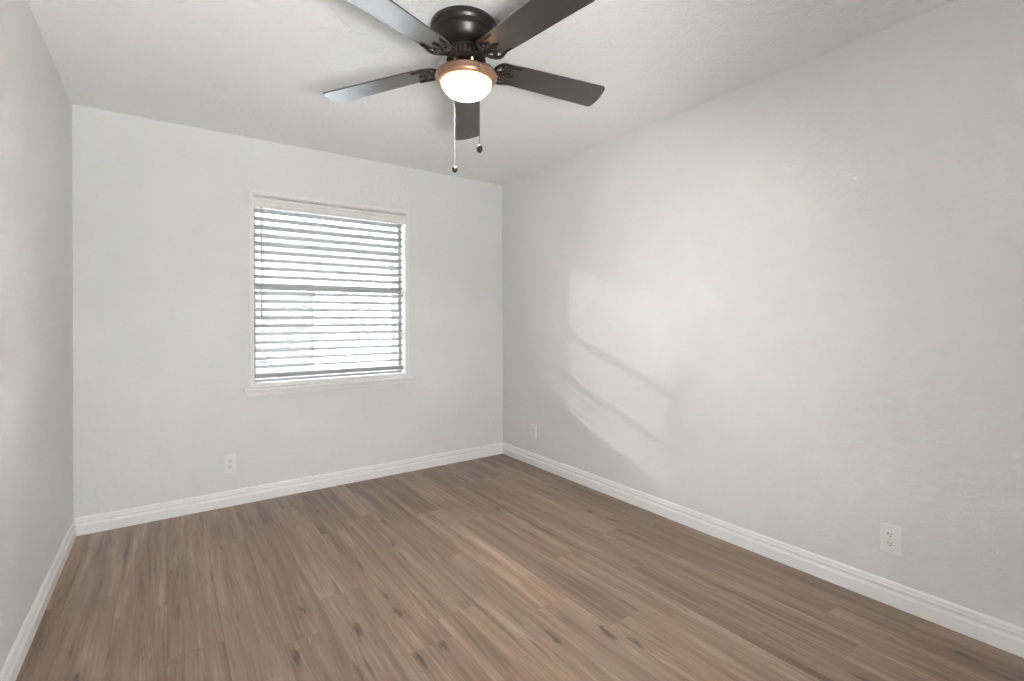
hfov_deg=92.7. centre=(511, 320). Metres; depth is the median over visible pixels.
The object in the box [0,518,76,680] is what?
baseboard
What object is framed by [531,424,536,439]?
wall outlet
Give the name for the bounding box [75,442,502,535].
baseboard
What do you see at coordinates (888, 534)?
receptacle
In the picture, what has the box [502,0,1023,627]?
wall
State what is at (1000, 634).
baseboard
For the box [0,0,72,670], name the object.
wall
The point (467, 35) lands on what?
ceiling fan
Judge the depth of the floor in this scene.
2.09 m
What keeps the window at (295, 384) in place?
in the wall at (160, 208)
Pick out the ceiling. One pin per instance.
(256, 69)
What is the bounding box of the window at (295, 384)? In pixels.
[243,189,413,396]
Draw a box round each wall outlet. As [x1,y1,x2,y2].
[224,454,235,473]
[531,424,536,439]
[880,522,900,555]
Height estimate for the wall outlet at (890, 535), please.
0.119 m
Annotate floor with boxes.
[16,454,1023,680]
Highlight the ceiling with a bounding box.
[27,0,953,184]
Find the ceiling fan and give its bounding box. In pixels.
[323,0,604,172]
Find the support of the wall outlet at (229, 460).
attached to the wall at (160, 208)
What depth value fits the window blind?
3.57 m
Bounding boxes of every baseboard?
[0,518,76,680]
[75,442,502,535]
[502,442,1023,657]
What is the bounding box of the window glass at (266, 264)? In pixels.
[255,221,396,378]
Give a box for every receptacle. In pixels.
[885,531,894,538]
[885,540,894,547]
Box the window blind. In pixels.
[254,196,404,378]
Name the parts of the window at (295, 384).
casing, meeting rail, sill, casing, casing, casing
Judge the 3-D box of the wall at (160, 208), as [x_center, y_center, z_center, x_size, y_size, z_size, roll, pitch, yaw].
[-1.325,-0.005,3.661,2.931,2.440,0.140,0,0,-35]
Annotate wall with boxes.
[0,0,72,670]
[72,104,502,517]
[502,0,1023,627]

